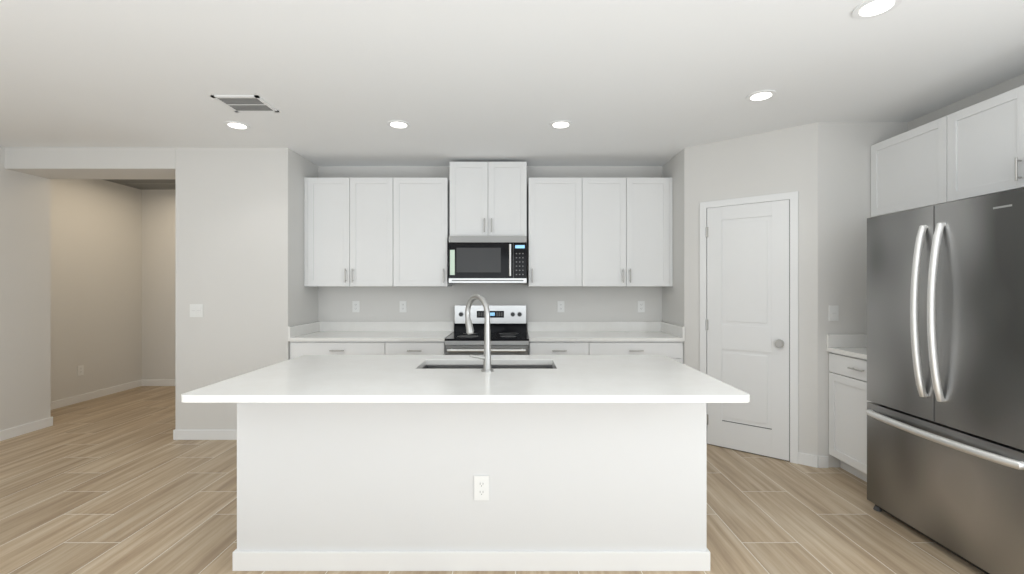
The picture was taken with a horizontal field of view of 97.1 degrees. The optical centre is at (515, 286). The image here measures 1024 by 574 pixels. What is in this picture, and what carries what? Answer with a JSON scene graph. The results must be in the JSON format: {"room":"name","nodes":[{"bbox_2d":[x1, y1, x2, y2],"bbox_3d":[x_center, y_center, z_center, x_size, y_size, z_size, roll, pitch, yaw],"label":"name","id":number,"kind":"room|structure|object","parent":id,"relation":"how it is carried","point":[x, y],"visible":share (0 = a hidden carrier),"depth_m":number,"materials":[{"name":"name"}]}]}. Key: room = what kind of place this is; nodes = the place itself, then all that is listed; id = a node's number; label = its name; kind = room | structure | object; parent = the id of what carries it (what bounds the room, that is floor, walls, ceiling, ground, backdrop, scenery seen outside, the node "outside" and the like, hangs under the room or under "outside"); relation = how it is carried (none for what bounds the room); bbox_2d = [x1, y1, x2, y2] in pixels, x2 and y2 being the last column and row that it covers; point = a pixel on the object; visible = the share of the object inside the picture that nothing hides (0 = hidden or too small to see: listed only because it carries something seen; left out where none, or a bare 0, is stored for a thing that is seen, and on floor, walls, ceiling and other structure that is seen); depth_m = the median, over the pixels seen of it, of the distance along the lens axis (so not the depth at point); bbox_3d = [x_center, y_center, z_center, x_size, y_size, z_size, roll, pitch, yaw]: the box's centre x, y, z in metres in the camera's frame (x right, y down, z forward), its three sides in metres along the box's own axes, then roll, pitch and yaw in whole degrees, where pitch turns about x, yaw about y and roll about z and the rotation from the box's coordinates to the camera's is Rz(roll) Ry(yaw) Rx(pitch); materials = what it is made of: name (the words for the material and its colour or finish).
{"room":"kitchen","nodes":[
{"label":"kitchen","id":0,"kind":"room"},
{"bbox_2d":[0,146,50,430],"bbox_3d":[-4.980,0.060,-1.355,0.720,2.640,11.690,0,0,0],"label":"wall","id":1,"kind":"structure","parent":0,"point":[25,298],"depth_m":4.25,"materials":[{"name":"white paint"}]},
{"bbox_2d":[0,417,52,440],"bbox_3d":[-4.614,1.335,-1.299,0.013,0.090,11.603,0,0,0],"label":"baseboard","id":2,"kind":"structure","parent":1,"relation":"attached to","point":[9,433],"depth_m":4.25,"materials":[{"name":"white paint"}]},
{"bbox_2d":[51,179,141,401],"bbox_3d":[-5.280,0.010,5.460,0.120,2.740,1.940,0,0,0],"label":"wall","id":3,"kind":"structure","parent":0,"point":[96,278],"depth_m":5.60,"materials":[{"name":"white paint"}]},
{"bbox_2d":[78,365,83,375],"bbox_3d":[-5.215,1.000,5.420,0.008,0.118,0.072,0,0,0],"label":"outlet","id":4,"kind":"object","parent":3,"relation":"attached to","point":[80,369],"visible":1,"depth_m":5.42,"materials":[{"name":"white plastic"}]},
{"bbox_2d":[51,380,141,409],"bbox_3d":[-5.213,1.335,5.385,0.013,0.090,1.790,0,0,0],"label":"baseboard","id":5,"kind":"structure","parent":3,"relation":"attached to","point":[111,390],"depth_m":5.59,"materials":[{"name":"white paint"}]},
{"bbox_2d":[102,179,174,189],"bbox_3d":[-4.550,-1.355,5.920,1.300,0.008,0.700,0,0,0],"label":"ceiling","id":6,"kind":"structure","parent":0,"point":[154,184],"depth_m":5.91,"materials":[{"name":"grey paint"}]},
{"bbox_2d":[142,190,174,378],"bbox_3d":[-4.149,0.010,6.370,2.142,2.740,0.120,0,0,0],"label":"wall","id":7,"kind":"structure","parent":0,"point":[158,284],"depth_m":6.31,"materials":[{"name":"white paint"}]},
{"bbox_2d":[142,379,174,385],"bbox_3d":[-4.169,1.335,6.303,2.100,0.090,0.013,0,0,0],"label":"baseboard","id":8,"kind":"structure","parent":7,"relation":"attached to","point":[145,382],"depth_m":6.30,"materials":[{"name":"white paint"}]},
{"bbox_2d":[175,148,317,429],"bbox_3d":[-2.569,0.010,5.260,1.018,2.740,2.340,0,0,0],"label":"wall","id":9,"kind":"structure","parent":0,"point":[239,244],"depth_m":4.09,"materials":[{"name":"white paint"}]},
{"bbox_2d":[5,148,174,178],"bbox_3d":[-3.849,-1.165,4.288,1.542,0.190,0.404,0,0,0],"label":"header","id":10,"kind":"object","parent":9,"relation":"attached to","point":[103,163],"visible":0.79,"depth_m":4.09,"materials":[{"name":"white paint"}]},
{"bbox_2d":[190,304,202,316],"bbox_3d":[-2.886,0.213,4.085,0.118,0.118,0.009,0,0,0],"label":"light switch","id":11,"kind":"object","parent":9,"relation":"attached to","point":[196,310],"visible":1,"depth_m":4.08,"materials":[{"name":"white plastic"}]},
{"bbox_2d":[175,430,236,439],"bbox_3d":[-2.559,1.335,4.083,1.000,0.090,0.013,0,0,0],"label":"baseboard","id":12,"kind":"structure","parent":9,"relation":"attached to","point":[179,434],"depth_m":4.08,"materials":[{"name":"white paint"}]},
{"bbox_2d":[318,166,661,322],"bbox_3d":[-0.265,0.060,4.780,3.690,2.640,0.120,0,0,0],"label":"wall","id":13,"kind":"structure","parent":0,"point":[581,304],"depth_m":4.72,"materials":[{"name":"white paint"}]},
{"bbox_2d":[304,178,399,286],"bbox_3d":[-1.595,-0.535,4.554,0.924,1.060,0.325,0,0,0],"label":"upper cabinet","id":14,"kind":"object","parent":13,"relation":"attached to","point":[398,232],"depth_m":4.40,"materials":[{"name":"white wood"}]},
{"bbox_2d":[352,301,358,311],"bbox_3d":[-1.667,0.205,4.715,0.072,0.118,0.008,0,0,0],"label":"outlet","id":15,"kind":"object","parent":13,"relation":"attached to","point":[355,306],"visible":1,"depth_m":4.71,"materials":[{"name":"white plastic"}]},
{"bbox_2d":[400,301,406,311],"bbox_3d":[-1.175,0.205,4.715,0.072,0.118,0.008,0,0,0],"label":"outlet","id":16,"kind":"object","parent":13,"relation":"attached to","point":[403,306],"visible":1,"depth_m":4.71,"materials":[{"name":"white plastic"}]},
{"bbox_2d":[400,178,451,286],"bbox_3d":[-0.957,-0.535,4.554,0.588,1.060,0.325,0,0,0],"label":"upper cabinet","id":17,"kind":"object","parent":13,"relation":"attached to","point":[424,240],"depth_m":4.40,"materials":[{"name":"white wood"}]},
{"bbox_2d":[448,162,526,237],"bbox_3d":[-0.269,-0.856,4.554,0.752,0.728,0.325,0,0,0],"label":"upper cabinet","id":18,"kind":"object","parent":13,"relation":"attached to","point":[485,198],"depth_m":4.40,"materials":[{"name":"white wood"}]},
{"bbox_2d":[449,236,526,282],"bbox_3d":[-0.269,-0.264,4.497,0.746,0.448,0.441,0,0,0],"label":"microwave","id":19,"kind":"object","parent":18,"relation":"attached to","point":[487,259],"visible":1,"depth_m":4.33,"materials":[{"name":"silver metal"}]},
{"bbox_2d":[528,178,591,286],"bbox_3d":[0.415,-0.535,4.554,0.580,1.060,0.325,0,0,0],"label":"upper cabinet","id":20,"kind":"object","parent":13,"relation":"attached to","point":[559,209],"depth_m":4.40,"materials":[{"name":"white wood"}]},
{"bbox_2d":[557,301,563,311],"bbox_3d":[0.472,0.205,4.715,0.072,0.118,0.008,0,0,0],"label":"outlet","id":21,"kind":"object","parent":13,"relation":"attached to","point":[560,306],"visible":1,"depth_m":4.71,"materials":[{"name":"white plastic"}]},
{"bbox_2d":[592,178,672,286],"bbox_3d":[1.056,-0.535,4.554,0.942,1.060,0.325,0,0,0],"label":"upper cabinet","id":22,"kind":"object","parent":13,"relation":"attached to","point":[632,218],"depth_m":4.40,"materials":[{"name":"white wood"}]},
{"bbox_2d":[638,301,644,311],"bbox_3d":[1.310,0.205,4.715,0.072,0.118,0.008,0,0,0],"label":"outlet","id":23,"kind":"object","parent":13,"relation":"attached to","point":[641,306],"visible":1,"depth_m":4.71,"materials":[{"name":"white plastic"}]},
{"bbox_2d":[0,386,985,573],"bbox_3d":[-1.200,1.430,-0.300,9.600,0.100,14.600,0,0,0],"label":"floor","id":24,"kind":"structure","parent":0,"point":[122,482],"depth_m":2.79,"materials":[{"name":"wood"}]},
{"bbox_2d":[288,322,453,358],"bbox_3d":[-1.349,0.870,4.390,1.415,1.020,0.654,0,0,0],"label":"base cabinet","id":25,"kind":"object","parent":24,"relation":"on","point":[370,338],"depth_m":4.12,"materials":[{"name":"white"}]},
{"bbox_2d":[229,402,712,570],"bbox_3d":[-0.215,0.936,2.619,2.322,0.888,0.848,0,0,0],"label":"kitchen island","id":26,"kind":"object","parent":24,"relation":"on","point":[487,461],"depth_m":2.21,"materials":[{"name":"white paint"}]},
{"bbox_2d":[181,355,749,401],"bbox_3d":[-0.215,0.476,2.490,2.442,0.032,1.140,0,0,0],"label":"island countertop","id":27,"kind":"structure","parent":26,"relation":"on","point":[304,378],"depth_m":2.18,"materials":[{"name":"white stone"}]},
{"bbox_2d":[465,294,492,369],"bbox_3d":[-0.208,0.250,2.535,0.172,0.420,0.213,0,0,0],"label":"faucet","id":28,"kind":"object","parent":27,"relation":"on","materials":[{"name":"silver metal"}]},
{"bbox_2d":[425,362,548,365],"bbox_3d":[-0.167,0.596,2.705,0.816,0.232,0.326,0,0,0],"label":"sink","id":29,"kind":"object","parent":27,"relation":"in","point":[426,363],"depth_m":2.86,"materials":[{"name":"silver metal"}]},
{"bbox_2d":[474,475,489,500],"bbox_3d":[-0.166,0.980,2.203,0.072,0.118,0.008,0,0,0],"label":"outlet","id":30,"kind":"object","parent":26,"relation":"attached to","point":[481,482],"depth_m":2.20,"materials":[{"name":"white plastic"}]},
{"bbox_2d":[445,305,528,354],"bbox_3d":[-0.260,0.785,4.360,0.758,1.190,0.712,0,0,0],"label":"range","id":31,"kind":"object","parent":24,"relation":"on","point":[508,331],"visible":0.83,"depth_m":4.61,"materials":[{"name":"silver metal"}]},
{"bbox_2d":[527,322,684,362],"bbox_3d":[0.825,0.870,4.390,1.405,1.020,0.654,0,0,0],"label":"base cabinet","id":32,"kind":"object","parent":24,"relation":"on","point":[607,338],"depth_m":4.12,"materials":[{"name":"white"}]},
{"bbox_2d":[827,334,870,481],"bbox_3d":[2.676,0.870,3.148,0.640,1.020,0.611,0,0,0],"label":"base cabinet","id":33,"kind":"object","parent":24,"relation":"on","point":[848,400],"depth_m":3.28,"materials":[{"name":"white wood"}]},
{"bbox_2d":[866,188,1023,573],"bbox_3d":[2.546,0.475,2.378,0.847,1.810,0.910,0,0,0],"label":"fridge","id":34,"kind":"object","parent":24,"relation":"on","point":[945,375],"visible":1,"depth_m":2.28,"materials":[{"name":"grey metal"}]},
{"bbox_2d":[0,0,1023,165],"bbox_3d":[-1.110,-1.310,-1.180,8.460,0.100,12.040,0,0,0],"label":"ceiling","id":35,"kind":"structure","parent":0,"point":[614,82],"depth_m":2.64,"materials":[{"name":"white paint"}]},
{"bbox_2d":[224,121,249,129],"bbox_3d":[-2.168,-1.256,3.520,0.176,0.008,0.176,0,0,0],"label":"recessed light","id":36,"kind":"object","parent":35,"relation":"in","point":[237,125],"visible":0.96,"depth_m":3.51,"materials":[{"name":"white paint"}]},
{"bbox_2d":[211,95,278,111],"bbox_3d":[-1.850,-1.255,3.105,0.310,0.008,0.270,0,0,0],"label":"ceiling vent","id":37,"kind":"object","parent":35,"relation":"in","point":[245,103],"visible":0.96,"depth_m":3.09,"materials":[{"name":"grey metal"}]},
{"bbox_2d":[387,120,409,128],"bbox_3d":[-0.906,-1.256,3.500,0.176,0.008,0.176,0,0,0],"label":"recessed light","id":38,"kind":"object","parent":35,"relation":"in","point":[398,124],"visible":1,"depth_m":3.48,"materials":[{"name":"white paint"}]},
{"bbox_2d":[550,120,571,128],"bbox_3d":[0.350,-1.256,3.500,0.176,0.008,0.176,0,0,0],"label":"recessed light","id":39,"kind":"object","parent":35,"relation":"in","point":[560,124],"visible":1,"depth_m":3.48,"materials":[{"name":"white paint"}]},
{"bbox_2d":[746,90,775,101],"bbox_3d":[1.615,-1.256,2.975,0.176,0.008,0.176,0,0,0],"label":"recessed light","id":40,"kind":"object","parent":35,"relation":"in","point":[761,95],"visible":1,"depth_m":2.96,"materials":[{"name":"white paint"}]},
{"bbox_2d":[852,0,901,18],"bbox_3d":[1.620,-1.256,2.030,0.176,0.008,0.176,0,0,0],"label":"recessed light","id":41,"kind":"object","parent":35,"relation":"in","point":[868,9],"visible":1,"depth_m":2.03,"materials":[{"name":"white paint"}]},
{"bbox_2d":[662,122,907,466],"bbox_3d":[2.325,0.060,4.149,1.590,2.640,1.382,0,0,0],"label":"wall","id":42,"kind":"structure","parent":0,"point":[823,169],"depth_m":3.50,"materials":[{"name":"white paint"}]},
{"bbox_2d":[706,200,788,460],"bbox_3d":[1.897,0.341,3.745,0.632,2.062,0.073,0,0,39],"label":"pantry door","id":43,"kind":"structure","parent":42,"relation":"in","point":[747,324],"depth_m":3.74,"materials":[{"name":"white wood"}]},
{"bbox_2d":[700,191,817,467],"bbox_3d":[1.914,0.317,3.772,1.010,2.127,0.017,0,0,39],"label":"door frame","id":44,"kind":"structure","parent":42,"relation":"attached to","point":[797,457],"depth_m":3.56,"materials":[{"name":"white paint"}]},
{"bbox_2d":[829,305,838,320],"bbox_3d":[2.430,0.200,3.453,0.072,0.118,0.009,0,0,0],"label":"light switch","id":45,"kind":"object","parent":42,"relation":"attached to","point":[833,312],"visible":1,"depth_m":3.45,"materials":[{"name":"white plastic"}]},
{"bbox_2d":[908,74,1023,130],"bbox_3d":[3.060,0.060,-1.871,0.120,2.640,10.658,0,0,0],"label":"wall","id":46,"kind":"structure","parent":0,"point":[998,89],"depth_m":2.99,"materials":[{"name":"white paint"}]},
{"bbox_2d":[871,85,1023,216],"bbox_3d":[2.836,-0.806,2.690,0.320,0.548,1.528,0,0,0],"label":"upper cabinet","id":47,"kind":"object","parent":46,"relation":"attached to","point":[975,150],"visible":1,"depth_m":2.79,"materials":[{"name":"white wood"}]}
]}

